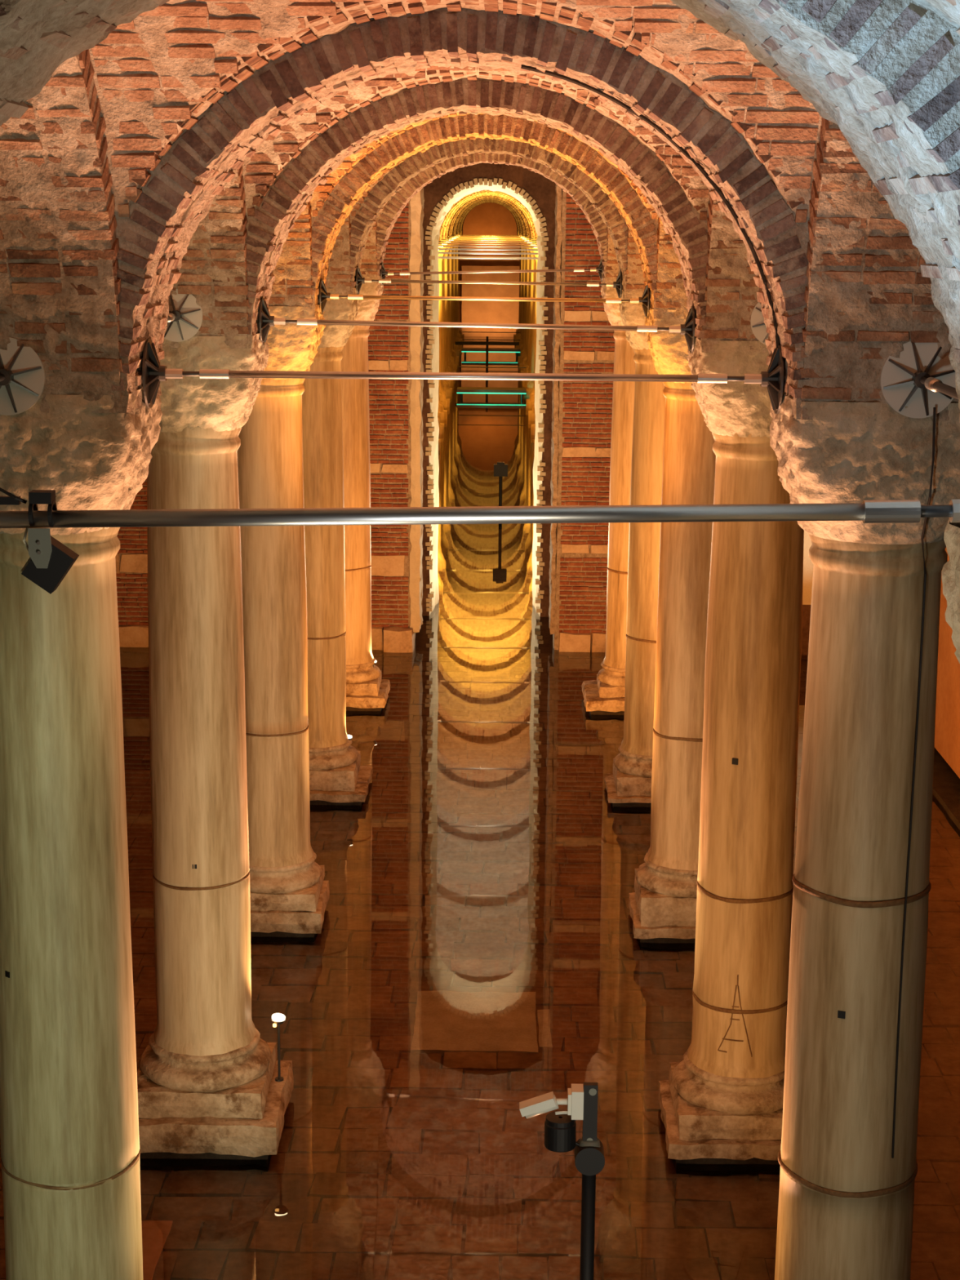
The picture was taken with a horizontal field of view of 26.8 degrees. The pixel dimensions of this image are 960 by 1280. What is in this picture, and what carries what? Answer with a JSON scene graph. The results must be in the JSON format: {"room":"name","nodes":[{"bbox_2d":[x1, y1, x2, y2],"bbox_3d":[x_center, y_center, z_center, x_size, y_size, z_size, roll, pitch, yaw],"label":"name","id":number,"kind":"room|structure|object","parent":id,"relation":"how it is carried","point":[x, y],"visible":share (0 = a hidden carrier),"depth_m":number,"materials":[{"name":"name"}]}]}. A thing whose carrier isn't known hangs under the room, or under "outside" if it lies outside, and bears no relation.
{"room":"underground chamber","nodes":[
{"label":"underground chamber","id":0,"kind":"room"},
{"bbox_2d":[115,199,415,657],"bbox_3d":[-5.453,-5.048,38.712,8.448,10.845,1.556,1,12,1],"label":"wall","id":1,"kind":"structure","parent":0,"point":[389,347],"depth_m":38.76,"materials":[{"name":"brick"}]},
{"bbox_2d":[408,186,424,632],"bbox_3d":[-1.218,-4.977,38.795,0.261,9.737,1.175,1,12,1],"label":"trim","id":2,"kind":"structure","parent":1,"relation":"attached to","point":[416,242],"depth_m":38.47,"materials":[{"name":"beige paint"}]},
{"bbox_2d":[88,0,822,223],"bbox_3d":[-0.126,-2.530,8.650,3.849,1.659,4.586,1,12,1],"label":"vault","id":3,"kind":"object","parent":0,"point":[157,72],"visible":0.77,"depth_m":10.31,"materials":[{"name":"brick"}]},
{"bbox_2d":[241,65,710,221],"bbox_3d":[-0.053,-3.675,14.087,3.849,1.659,4.586,1,12,1],"label":"vault","id":4,"kind":"object","parent":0,"point":[260,171],"visible":0.19,"depth_m":15.88,"materials":[{"name":"brick"}]},
{"bbox_2d":[0,478,959,1279],"bbox_3d":[-0.590,-5.976,69.949,17.600,0.415,147.330,1,12,1],"label":"floor","id":5,"kind":"structure","parent":0,"point":[486,850],"depth_m":22.01,"materials":[{"name":"brick"}]},
{"bbox_2d":[0,386,162,1279],"bbox_3d":[-2.579,2.175,12.511,1.534,7.478,1.531,1,12,1],"label":"marble column","id":6,"kind":"structure","parent":5,"relation":"on","point":[69,1138],"depth_m":12.02,"materials":[{"name":"stone"}]},
{"bbox_2d":[0,48,122,413],"bbox_3d":[-2.572,-2.486,8.787,1.180,3.381,4.606,1,12,1],"label":"wall","id":7,"kind":"structure","parent":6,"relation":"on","point":[60,286],"depth_m":10.82,"materials":[{"name":"brick"}]},
{"bbox_2d":[0,337,45,415],"bbox_3d":[-2.644,-1.023,9.064,0.430,0.430,4.281,1,12,1],"label":"anchor plate","id":8,"kind":"object","parent":7,"relation":"attached to","point":[22,371],"visible":1,"depth_m":11.11,"materials":[{"name":"grey metal"}]},
{"bbox_2d":[111,7,808,419],"bbox_3d":[-0.086,-3.013,11.385,6.020,3.381,1.207,1,12,1],"label":"brick arch","id":9,"kind":"object","parent":6,"relation":"on","point":[180,191],"visible":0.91,"depth_m":10.92,"materials":[{"name":"brown brick"}]},
{"bbox_2d":[142,338,783,413],"bbox_3d":[-0.098,-1.531,11.697,3.660,0.400,0.400,1,12,1],"label":"rod","id":10,"kind":"object","parent":9,"relation":"attached to","point":[153,373],"visible":1,"depth_m":11.68,"materials":[{"name":"silver metal"}]},
{"bbox_2d":[141,1219,172,1279],"bbox_3d":[-2.845,5.126,16.297,0.456,0.076,1.680,1,12,1],"label":"stone slab","id":11,"kind":"object","parent":5,"relation":"on","point":[155,1233],"visible":0.44,"depth_m":16.74,"materials":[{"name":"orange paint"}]},
{"bbox_2d":[137,332,293,1173],"bbox_3d":[-2.507,1.030,17.948,1.521,7.479,1.518,1,12,1],"label":"marble column","id":12,"kind":"structure","parent":5,"relation":"on","point":[210,1097],"depth_m":17.70,"materials":[{"name":"stone"}]},
{"bbox_2d":[162,165,248,348],"bbox_3d":[-2.498,-3.631,14.220,1.178,3.381,4.600,1,12,1],"label":"wall","id":13,"kind":"structure","parent":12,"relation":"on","point":[213,269],"depth_m":16.41,"materials":[{"name":"brick"}]},
{"bbox_2d":[164,288,203,342],"bbox_3d":[-2.519,-2.232,14.486,0.430,0.430,4.281,1,12,1],"label":"anchor plate","id":14,"kind":"object","parent":13,"relation":"attached to","point":[184,319],"visible":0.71,"depth_m":16.53,"materials":[{"name":"grey metal"}]},
{"bbox_2d":[271,1013,285,1081],"bbox_3d":[-1.875,3.803,18.775,0.138,0.644,0.146,1,12,1],"label":"uplight","id":15,"kind":"object","parent":12,"relation":"on","point":[278,1019],"visible":1,"depth_m":18.74,"materials":[{"name":"grey metal"}]},
{"bbox_2d":[268,200,312,315],"bbox_3d":[-2.422,-4.776,19.657,1.178,3.381,4.601,1,12,1],"label":"wall","id":16,"kind":"structure","parent":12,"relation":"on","point":[292,273],"depth_m":21.91,"materials":[{"name":"brick"}]},
{"bbox_2d":[228,77,715,352],"bbox_3d":[-0.012,-4.158,16.821,6.021,3.381,1.208,1,12,1],"label":"brick arch","id":17,"kind":"object","parent":12,"relation":"on","point":[285,201],"visible":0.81,"depth_m":16.32,"materials":[{"name":"brown brick"}]},
{"bbox_2d":[259,297,694,353],"bbox_3d":[-0.024,-2.676,17.134,3.660,0.440,0.400,1,12,1],"label":"rod","id":18,"kind":"object","parent":17,"relation":"attached to","point":[266,321],"visible":1,"depth_m":17.11,"materials":[{"name":"silver metal"}]},
{"bbox_2d":[237,304,328,947],"bbox_3d":[-2.436,-0.115,23.380,1.289,7.478,1.279,1,12,1],"label":"marble column","id":19,"kind":"structure","parent":5,"relation":"on","point":[289,891],"depth_m":23.09,"materials":[{"name":"stone"}]},
{"bbox_2d":[302,287,372,815],"bbox_3d":[-2.359,-1.261,28.826,1.538,7.479,1.534,1,12,1],"label":"marble column","id":20,"kind":"structure","parent":5,"relation":"on","point":[338,783],"depth_m":28.58,"materials":[{"name":"stone"}]},
{"bbox_2d":[324,213,351,295],"bbox_3d":[-2.350,-5.921,25.095,1.176,3.381,4.602,1,12,1],"label":"wall","id":21,"kind":"structure","parent":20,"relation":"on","point":[340,262],"depth_m":27.37,"materials":[{"name":"brick"}]},
{"bbox_2d":[343,137,629,297],"bbox_3d":[0.136,-6.448,27.693,6.021,3.381,1.221,1,12,1],"label":"brick arch","id":22,"kind":"object","parent":20,"relation":"on","point":[381,193],"visible":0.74,"depth_m":27.20,"materials":[{"name":"brown brick"}]},
{"bbox_2d":[355,266,621,297],"bbox_3d":[0.123,-4.967,28.007,3.660,0.430,0.400,1,12,1],"label":"rod","id":23,"kind":"object","parent":22,"relation":"attached to","point":[360,280],"visible":0.94,"depth_m":27.99,"materials":[{"name":"silver metal"}]},
{"bbox_2d":[341,275,390,716],"bbox_3d":[-2.286,-2.406,34.258,1.462,7.478,1.464,1,12,1],"label":"marble column","id":24,"kind":"structure","parent":5,"relation":"on","point":[366,693],"depth_m":34.04,"materials":[{"name":"stone"}]},
{"bbox_2d":[360,217,377,282],"bbox_3d":[-2.277,-7.066,30.530,1.178,3.381,4.602,1,12,1],"label":"wall","id":25,"kind":"structure","parent":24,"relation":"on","point":[368,267],"depth_m":32.81,"materials":[{"name":"brick"}]},
{"bbox_2d":[376,152,617,283],"bbox_3d":[0.209,-7.593,33.131,6.021,3.381,1.221,1,12,1],"label":"brick arch","id":26,"kind":"object","parent":24,"relation":"on","point":[393,210],"visible":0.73,"depth_m":32.65,"materials":[{"name":"brown brick"}]},
{"bbox_2d":[381,258,603,284],"bbox_3d":[0.197,-6.112,33.443,3.660,0.500,0.400,1,12,1],"label":"rod","id":27,"kind":"object","parent":26,"relation":"attached to","point":[598,269],"visible":0.99,"depth_m":33.42,"materials":[{"name":"silver metal"}]},
{"bbox_2d":[437,241,444,434],"bbox_3d":[-2.134,-11.575,77.753,1.500,7.470,1.500,1,12,1],"label":"column","id":28,"kind":"structure","parent":5,"relation":"on","point":[441,425],"depth_m":77.90,"materials":[{"name":"stone"}]},
{"bbox_2d":[438,191,537,243],"bbox_3d":[0.359,-16.759,76.627,6.020,3.381,1.200,1,12,1],"label":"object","id":29,"kind":"object","parent":28,"relation":"on","point":[492,192],"visible":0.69,"depth_m":76.13,"materials":[{"name":"brick"}]},
{"bbox_2d":[437,240,447,420],"bbox_3d":[-2.104,-12.721,83.190,1.500,7.470,1.500,1,12,1],"label":"column","id":30,"kind":"structure","parent":5,"relation":"on","point":[442,413],"depth_m":83.29,"materials":[{"name":"stone"}]},
{"bbox_2d":[440,192,537,243],"bbox_3d":[0.388,-17.905,82.064,6.020,3.381,1.200,1,12,1],"label":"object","id":31,"kind":"object","parent":30,"relation":"on","point":[482,193],"visible":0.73,"depth_m":81.66,"materials":[{"name":"brick"}]},
{"bbox_2d":[438,238,449,407],"bbox_3d":[-2.075,-13.866,88.627,1.500,7.470,1.500,1,12,1],"label":"column","id":32,"kind":"structure","parent":5,"relation":"on","point":[442,394],"depth_m":88.62,"materials":[{"name":"stone"}]},
{"bbox_2d":[444,194,533,241],"bbox_3d":[0.417,-19.050,87.501,6.020,3.381,1.200,1,12,1],"label":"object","id":33,"kind":"object","parent":32,"relation":"on","point":[471,198],"visible":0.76,"depth_m":87.09,"materials":[{"name":"brick"}]},
{"bbox_2d":[441,236,452,396],"bbox_3d":[-2.045,-15.012,94.064,1.500,7.470,1.500,1,12,1],"label":"column","id":34,"kind":"structure","parent":5,"relation":"on","point":[445,383],"depth_m":94.01,"materials":[{"name":"stone"}]},
{"bbox_2d":[447,195,531,239],"bbox_3d":[0.447,-20.196,92.938,6.020,3.381,1.200,1,12,1],"label":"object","id":35,"kind":"object","parent":34,"relation":"on","point":[475,198],"visible":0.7,"depth_m":92.53,"materials":[{"name":"brick"}]},
{"bbox_2d":[444,236,453,386],"bbox_3d":[-2.016,-16.157,99.501,1.500,7.470,1.500,1,12,1],"label":"column","id":36,"kind":"structure","parent":5,"relation":"on","point":[451,381],"depth_m":99.44,"materials":[{"name":"stone"}]},
{"bbox_2d":[449,196,528,238],"bbox_3d":[0.476,-21.341,98.375,6.020,3.381,1.200,1,12,1],"label":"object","id":37,"kind":"object","parent":36,"relation":"on","point":[460,210],"visible":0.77,"depth_m":97.95,"materials":[{"name":"brick"}]},
{"bbox_2d":[447,234,456,372],"bbox_3d":[-1.987,-17.303,104.938,1.500,7.470,1.500,1,12,1],"label":"column","id":38,"kind":"structure","parent":5,"relation":"on","point":[450,365],"depth_m":104.90,"materials":[{"name":"stone"}]},
{"bbox_2d":[452,197,527,235],"bbox_3d":[0.506,-22.487,103.812,6.020,3.381,1.200,1,12,1],"label":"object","id":39,"kind":"object","parent":38,"relation":"on","point":[463,209],"visible":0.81,"depth_m":103.40,"materials":[{"name":"brick"}]},
{"bbox_2d":[449,233,457,369],"bbox_3d":[-1.957,-18.449,110.374,1.500,7.470,1.500,1,12,1],"label":"column","id":40,"kind":"structure","parent":5,"relation":"on","point":[452,359],"depth_m":110.42,"materials":[{"name":"stone"}]},
{"bbox_2d":[453,198,524,235],"bbox_3d":[0.535,-23.632,109.249,6.020,3.381,1.200,1,12,1],"label":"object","id":41,"kind":"object","parent":40,"relation":"on","point":[456,224],"visible":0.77,"depth_m":108.87,"materials":[{"name":"brick"}]},
{"bbox_2d":[451,232,459,362],"bbox_3d":[-1.928,-19.594,115.811,1.500,7.470,1.500,1,12,1],"label":"column","id":42,"kind":"structure","parent":5,"relation":"on","point":[454,352],"depth_m":115.79,"materials":[{"name":"stone"}]},
{"bbox_2d":[453,231,460,355],"bbox_3d":[-1.899,-20.740,121.248,1.500,7.470,1.500,1,12,1],"label":"column","id":43,"kind":"structure","parent":5,"relation":"on","point":[455,346],"depth_m":121.27,"materials":[{"name":"stone"}]},
{"bbox_2d":[455,231,462,350],"bbox_3d":[-1.869,-21.885,126.685,1.500,7.470,1.500,1,12,1],"label":"column","id":44,"kind":"structure","parent":5,"relation":"on","point":[460,347],"depth_m":126.69,"materials":[{"name":"stone"}]},
{"bbox_2d":[457,231,464,338],"bbox_3d":[-1.810,-24.176,137.559,1.500,7.470,1.500,1,12,1],"label":"column","id":45,"kind":"structure","parent":5,"relation":"on","point":[459,328],"depth_m":137.56,"materials":[{"name":"stone"}]},
{"bbox_2d":[411,990,551,1055],"bbox_3d":[0.026,4.070,21.425,1.454,0.080,1.630,1,12,1],"label":"stone slab","id":46,"kind":"object","parent":5,"relation":"on","point":[446,1021],"visible":1,"depth_m":21.35,"materials":[{"name":"brown stone"}]},
{"bbox_2d":[438,336,535,479],"bbox_3d":[-0.594,-6.168,69.444,17.400,0.001,146.220,1,12,1],"label":"water","id":47,"kind":"object","parent":5,"relation":"on","point":[482,431],"visible":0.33,"depth_m":80.84,"materials":[{"name":"brown liquid"}]},
{"bbox_2d":[455,336,519,373],"bbox_3d":[0.379,-15.053,107.204,3.400,2.170,0.160,1,12,1],"label":"bar","id":48,"kind":"object","parent":5,"relation":"on","point":[486,344],"visible":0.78,"depth_m":107.00,"materials":[{"name":"black paint"}]},
{"bbox_2d":[461,331,519,357],"bbox_3d":[0.663,-17.660,120.956,3.500,1.584,1.454,1,12,1],"label":"walkway","id":49,"kind":"object","parent":5,"relation":"on","point":[516,350],"visible":0.79,"depth_m":120.48,"materials":[{"name":"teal metal"}]},
{"bbox_2d":[457,366,526,399],"bbox_3d":[0.541,-11.862,93.562,3.200,1.534,1.454,1,12,1],"label":"walkway","id":50,"kind":"object","parent":5,"relation":"on","point":[521,391],"visible":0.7,"depth_m":92.96,"materials":[{"name":"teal metal"}]},
{"bbox_2d":[493,462,507,528],"bbox_3d":[0.564,-3.966,55.379,0.380,1.850,0.220,1,12,1],"label":"lamp stand","id":51,"kind":"object","parent":5,"relation":"on","point":[500,468],"visible":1,"depth_m":55.15,"materials":[{"name":"black paint"}]},
{"bbox_2d":[515,233,524,347],"bbox_3d":[3.030,-21.833,126.630,1.500,7.470,1.500,1,12,1],"label":"column","id":52,"kind":"structure","parent":5,"relation":"on","point":[521,336],"depth_m":126.60,"materials":[{"name":"stone"}]},
{"bbox_2d":[517,232,525,356],"bbox_3d":[3.001,-20.688,121.193,1.500,7.470,1.500,1,12,1],"label":"column","id":53,"kind":"structure","parent":5,"relation":"on","point":[521,346],"depth_m":121.22,"materials":[{"name":"stone"}]},
{"bbox_2d":[517,233,527,363],"bbox_3d":[2.971,-19.542,115.756,1.500,7.470,1.500,1,12,1],"label":"column","id":54,"kind":"structure","parent":5,"relation":"on","point":[522,352],"depth_m":115.81,"materials":[{"name":"stone"}]},
{"bbox_2d":[519,235,528,370],"bbox_3d":[2.942,-18.397,110.319,1.500,7.470,1.500,1,12,1],"label":"column","id":55,"kind":"structure","parent":5,"relation":"on","point":[525,357],"depth_m":110.34,"materials":[{"name":"stone"}]},
{"bbox_2d":[520,235,531,373],"bbox_3d":[2.913,-17.251,104.882,1.500,7.470,1.500,1,12,1],"label":"column","id":56,"kind":"structure","parent":5,"relation":"on","point":[526,365],"depth_m":104.85,"materials":[{"name":"stone"}]},
{"bbox_2d":[522,237,533,387],"bbox_3d":[2.883,-16.105,99.445,1.500,7.470,1.500,1,12,1],"label":"column","id":57,"kind":"structure","parent":5,"relation":"on","point":[524,382],"depth_m":99.42,"materials":[{"name":"stone"}]},
{"bbox_2d":[524,237,536,397],"bbox_3d":[2.854,-14.960,94.008,1.500,7.470,1.500,1,12,1],"label":"column","id":58,"kind":"structure","parent":5,"relation":"on","point":[531,384],"depth_m":93.97,"materials":[{"name":"stone"}]},
{"bbox_2d":[525,240,537,408],"bbox_3d":[2.824,-13.814,88.571,1.500,7.470,1.500,1,12,1],"label":"column","id":59,"kind":"structure","parent":5,"relation":"on","point":[531,401],"depth_m":88.64,"materials":[{"name":"stone"}]},
{"bbox_2d":[573,1082,604,1279],"bbox_3d":[0.543,4.284,10.604,0.316,4.170,0.316,1,12,1],"label":"pole","id":60,"kind":"object","parent":5,"relation":"on","point":[589,1159],"visible":0.99,"depth_m":10.22,"materials":[{"name":"black metal"}]},
{"bbox_2d":[519,1084,583,1119],"bbox_3d":[0.360,2.341,10.191,0.323,0.158,0.112,1,12,1],"label":"security camera","id":61,"kind":"object","parent":60,"relation":"attached to","point":[547,1102],"visible":1,"depth_m":10.15,"materials":[{"name":"white plastic"}]},
{"bbox_2d":[544,1111,579,1152],"bbox_3d":[0.421,2.496,10.239,0.193,0.192,0.160,-7,14,-33],"label":"lamp","id":62,"kind":"object","parent":60,"relation":"attached to","point":[560,1131],"visible":0.98,"depth_m":10.17,"materials":[{"name":"black metal"}]},
{"bbox_2d":[581,276,635,722],"bbox_3d":[2.620,-2.354,34.206,1.629,7.480,1.624,1,12,1],"label":"marble column","id":63,"kind":"structure","parent":5,"relation":"on","point":[603,698],"depth_m":34.06,"materials":[{"name":"stone"}]},
{"bbox_2d":[605,227,618,282],"bbox_3d":[2.625,-7.014,30.476,1.179,3.381,4.604,1,12,1],"label":"wall","id":64,"kind":"structure","parent":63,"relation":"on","point":[612,268],"depth_m":32.77,"materials":[{"name":"brick"}]},
{"bbox_2d":[603,289,665,813],"bbox_3d":[2.538,-1.208,28.764,1.360,7.478,1.351,1,12,1],"label":"marble column","id":65,"kind":"structure","parent":5,"relation":"on","point":[628,786],"depth_m":28.55,"materials":[{"name":"stone"}]},
{"bbox_2d":[626,226,645,298],"bbox_3d":[2.549,-5.869,25.038,1.177,3.381,4.601,1,12,1],"label":"wall","id":66,"kind":"structure","parent":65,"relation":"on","point":[634,272],"depth_m":27.34,"materials":[{"name":"brick"}]},
{"bbox_2d":[626,306,715,953],"bbox_3d":[2.466,-0.064,23.328,1.297,7.477,1.301,1,12,1],"label":"marble column","id":67,"kind":"structure","parent":5,"relation":"on","point":[662,904],"depth_m":23.07,"materials":[{"name":"stone"}]},
{"bbox_2d":[299,113,671,319],"bbox_3d":[0.062,-5.303,22.258,6.021,3.381,1.208,1,12,1],"label":"brick arch","id":68,"kind":"object","parent":67,"relation":"on","point":[326,227],"visible":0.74,"depth_m":21.75,"materials":[{"name":"brown brick"}]},
{"bbox_2d":[320,278,648,319],"bbox_3d":[0.050,-3.821,22.570,3.660,0.420,0.400,1,12,1],"label":"rod","id":69,"kind":"object","parent":68,"relation":"attached to","point":[325,295],"visible":1,"depth_m":22.55,"materials":[{"name":"silver metal"}]},
{"bbox_2d":[655,217,688,319],"bbox_3d":[2.476,-4.724,19.602,1.177,3.381,4.601,1,12,1],"label":"wall","id":70,"kind":"structure","parent":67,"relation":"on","point":[671,292],"depth_m":21.89,"materials":[{"name":"brick"}]},
{"bbox_2d":[656,336,804,1180],"bbox_3d":[2.393,1.082,17.892,1.379,7.479,1.387,1,12,1],"label":"marble column","id":71,"kind":"structure","parent":5,"relation":"on","point":[722,1104],"depth_m":17.64,"materials":[{"name":"stone"}]},
{"bbox_2d":[704,194,768,353],"bbox_3d":[2.403,-3.578,14.162,1.179,3.381,4.595,1,12,1],"label":"wall","id":72,"kind":"structure","parent":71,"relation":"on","point":[731,294],"depth_m":16.40,"materials":[{"name":"brick"}]},
{"bbox_2d":[750,302,768,344],"bbox_3d":[2.400,-2.180,14.430,0.430,0.430,4.281,1,12,1],"label":"anchor plate","id":73,"kind":"object","parent":72,"relation":"attached to","point":[758,327],"visible":0.11,"depth_m":16.49,"materials":[{"name":"grey metal"}]},
{"bbox_2d":[769,393,959,1279],"bbox_3d":[2.319,2.227,12.455,1.531,7.478,1.533,1,12,1],"label":"marble column","id":74,"kind":"structure","parent":5,"relation":"on","point":[846,1206],"depth_m":11.92,"materials":[{"name":"stone"}]},
{"bbox_2d":[800,117,959,421],"bbox_3d":[2.325,-2.433,8.728,1.182,3.381,4.601,1,12,1],"label":"wall","id":75,"kind":"structure","parent":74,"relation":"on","point":[867,295],"depth_m":10.89,"materials":[{"name":"brick"}]},
{"bbox_2d":[880,341,958,418],"bbox_3d":[2.386,-0.999,9.000,0.430,0.430,4.281,1,12,1],"label":"anchor plate","id":76,"kind":"object","parent":75,"relation":"attached to","point":[920,380],"visible":0.92,"depth_m":11.04,"materials":[{"name":"grey metal"}]},
{"bbox_2d":[891,407,935,1158],"bbox_3d":[2.496,0.933,11.671,0.046,4.580,0.333,3,12,11],"label":"cable","id":77,"kind":"object","parent":74,"relation":"attached to","point":[934,408],"visible":1,"depth_m":11.80,"materials":[{"name":"black plastic"}]},
{"bbox_2d":[941,519,959,663],"bbox_3d":[2.127,3.370,7.021,1.536,7.477,1.529,1,12,1],"label":"marble column","id":78,"kind":"structure","parent":5,"relation":"on","point":[950,573],"depth_m":6.68,"materials":[{"name":"stone"}]},
{"bbox_2d":[0,0,959,422],"bbox_3d":[-0.200,-1.868,5.949,6.021,3.381,1.213,1,12,1],"label":"brick arch","id":79,"kind":"object","parent":78,"relation":"on","point":[886,73],"visible":1,"depth_m":5.80,"materials":[{"name":"brick"}]},
{"bbox_2d":[0,489,959,593],"bbox_3d":[-0.172,-0.377,6.263,3.660,0.488,0.400,1,12,1],"label":"rod","id":80,"kind":"object","parent":79,"relation":"attached to","point":[50,561],"depth_m":6.24,"materials":[{"name":"grey metal"}]},
{"bbox_2d":[0,487,26,505],"bbox_3d":[-1.535,-0.449,6.264,0.253,0.053,0.028,1,12,1],"label":"cable loop","id":81,"kind":"object","parent":80,"relation":"attached to","point":[11,499],"visible":1,"depth_m":6.26,"materials":[{"name":"black"}]},
{"bbox_2d":[310,112,658,219],"bbox_3d":[0.021,-4.821,19.523,3.849,1.659,4.586,1,12,1],"label":"vault","id":82,"kind":"object","parent":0,"point":[320,194],"visible":0.04,"depth_m":21.54,"materials":[{"name":"brick"}]},
{"bbox_2d":[349,158,624,218],"bbox_3d":[0.095,-5.966,24.960,3.849,1.659,4.586,1,12,1],"label":"vault","id":83,"kind":"object","parent":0,"point":[356,207],"depth_m":27.11,"materials":[{"name":"brick"}]},
{"bbox_2d":[422,162,555,624],"bbox_3d":[0.143,-5.738,42.214,13.000,10.800,1.550,1,12,1],"label":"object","id":84,"kind":"structure","parent":0,"point":[535,192],"depth_m":41.70,"materials":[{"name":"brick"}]},
{"bbox_2d":[459,202,519,337],"bbox_3d":[1.123,-26.321,140.162,11.000,10.900,0.500,1,12,1],"label":"wall","id":85,"kind":"structure","parent":0,"point":[488,218],"depth_m":139.52,"materials":[{"name":"paint"}]},
{"bbox_2d":[461,265,519,332],"bbox_3d":[0.846,-23.743,140.266,4.280,4.571,0.383,1,12,1],"label":"end panel","id":86,"kind":"object","parent":85,"relation":"attached to","point":[472,311],"visible":0.73,"depth_m":140.13,"materials":[{"name":"paint"}]},
{"bbox_2d":[552,188,808,658],"bbox_3d":[4.338,-4.963,38.705,5.757,10.842,1.315,1,12,1],"label":"wall","id":87,"kind":"structure","parent":0,"point":[584,407],"depth_m":38.46,"materials":[{"name":"brick"}]},
{"bbox_2d":[548,184,562,633],"bbox_3d":[1.460,-4.953,38.766,0.164,9.656,1.164,1,12,1],"label":"trim","id":88,"kind":"structure","parent":87,"relation":"attached to","point":[558,198],"depth_m":38.43,"materials":[{"name":"beige stone"}]},
{"bbox_2d":[800,530,813,654],"bbox_3d":[6.383,-4.369,38.146,0.900,9.500,0.200,1,12,1],"label":"plaster panel","id":89,"kind":"object","parent":87,"relation":"attached to","point":[808,565],"visible":0.18,"depth_m":38.77,"materials":[{"name":"beige paint"}]},
{"bbox_2d":[932,747,959,839],"bbox_3d":[7.135,2.015,31.153,0.933,0.341,16.279,1,12,1],"label":"baseboard","id":90,"kind":"structure","parent":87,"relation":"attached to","point":[946,784],"depth_m":29.55,"materials":[{"name":"brown wood"}]},
{"bbox_2d":[912,0,959,35],"bbox_3d":[-0.200,-1.385,3.214,3.849,1.659,4.586,1,12,1],"label":"vault","id":91,"kind":"object","parent":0,"point":[948,11],"visible":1,"depth_m":5.30,"materials":[{"name":"brick"}]},
{"bbox_2d":[934,547,959,778],"bbox_3d":[7.434,-3.556,31.052,0.620,10.350,14.429,1,12,1],"label":"wall","id":92,"kind":"structure","parent":0,"point":[947,729],"depth_m":30.47,"materials":[{"name":"brown brick"}]},
{"bbox_3d":[-2.310,-4.702,45.131,1.500,7.470,1.500,1,12,1],"label":"column","id":93,"kind":"structure","parent":0,"visible":0},
{"bbox_3d":[0.182,-9.886,44.006,6.020,3.381,1.200,1,12,1],"label":"arch","id":94,"kind":"object","parent":93,"relation":"on","visible":0},
{"bbox_2d":[438,256,537,259],"bbox_3d":[0.170,-8.404,44.318,3.620,0.063,0.063,1,12,1],"label":"rod","id":95,"kind":"object","parent":94,"relation":"attached to","point":[439,257],"visible":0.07,"depth_m":44.30,"materials":[{"name":"silver metal"}]},
{"bbox_3d":[-2.281,-5.847,50.568,1.500,7.470,1.500,1,12,1],"label":"column","id":96,"kind":"structure","parent":0,"visible":0},
{"bbox_3d":[0.212,-11.031,49.443,6.020,3.381,1.200,1,12,1],"label":"arch","id":97,"kind":"object","parent":96,"relation":"on","visible":0},
{"bbox_2d":[438,252,537,254],"bbox_3d":[0.200,-9.549,49.755,3.620,0.063,0.063,1,12,1],"label":"rod","id":98,"kind":"object","parent":97,"relation":"attached to","point":[487,253],"visible":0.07,"depth_m":49.73,"materials":[{"name":"silver metal"}]},
{"bbox_3d":[-2.251,-6.993,56.005,1.500,7.470,1.500,1,12,1],"label":"column","id":99,"kind":"structure","parent":0,"visible":0},
{"bbox_3d":[0.241,-12.177,54.879,6.020,3.381,1.200,1,12,1],"label":"arch","id":100,"kind":"object","parent":99,"relation":"on","visible":0},
{"bbox_2d":[438,248,537,250],"bbox_3d":[0.229,-10.695,55.192,3.620,0.063,0.063,1,12,1],"label":"rod","id":101,"kind":"object","parent":100,"relation":"attached to","point":[457,249],"visible":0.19,"depth_m":55.17,"materials":[{"name":"silver metal"}]},
{"bbox_3d":[-2.222,-8.138,61.442,1.500,7.470,1.500,1,12,1],"label":"column","id":102,"kind":"structure","parent":0,"visible":0},
{"bbox_3d":[0.271,-13.322,60.316,6.020,3.381,1.200,1,12,1],"label":"arch","id":103,"kind":"object","parent":102,"relation":"on","visible":0},
{"bbox_2d":[438,244,537,248],"bbox_3d":[0.258,-11.840,60.629,3.620,0.063,0.063,1,12,1],"label":"rod","id":104,"kind":"object","parent":103,"relation":"attached to","point":[439,246],"visible":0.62,"depth_m":60.61,"materials":[{"name":"silver metal"}]},
{"bbox_3d":[-2.193,-9.284,66.879,1.500,7.470,1.500,1,12,1],"label":"column","id":105,"kind":"structure","parent":0,"visible":0},
{"bbox_3d":[0.300,-14.468,65.753,6.020,3.381,1.200,1,12,1],"label":"arch","id":106,"kind":"object","parent":105,"relation":"on","visible":0},
{"bbox_2d":[438,242,537,245],"bbox_3d":[0.288,-12.986,66.066,3.620,0.063,0.063,1,12,1],"label":"rod","id":107,"kind":"object","parent":106,"relation":"attached to","point":[442,243],"visible":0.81,"depth_m":66.05,"materials":[{"name":"silver metal"}]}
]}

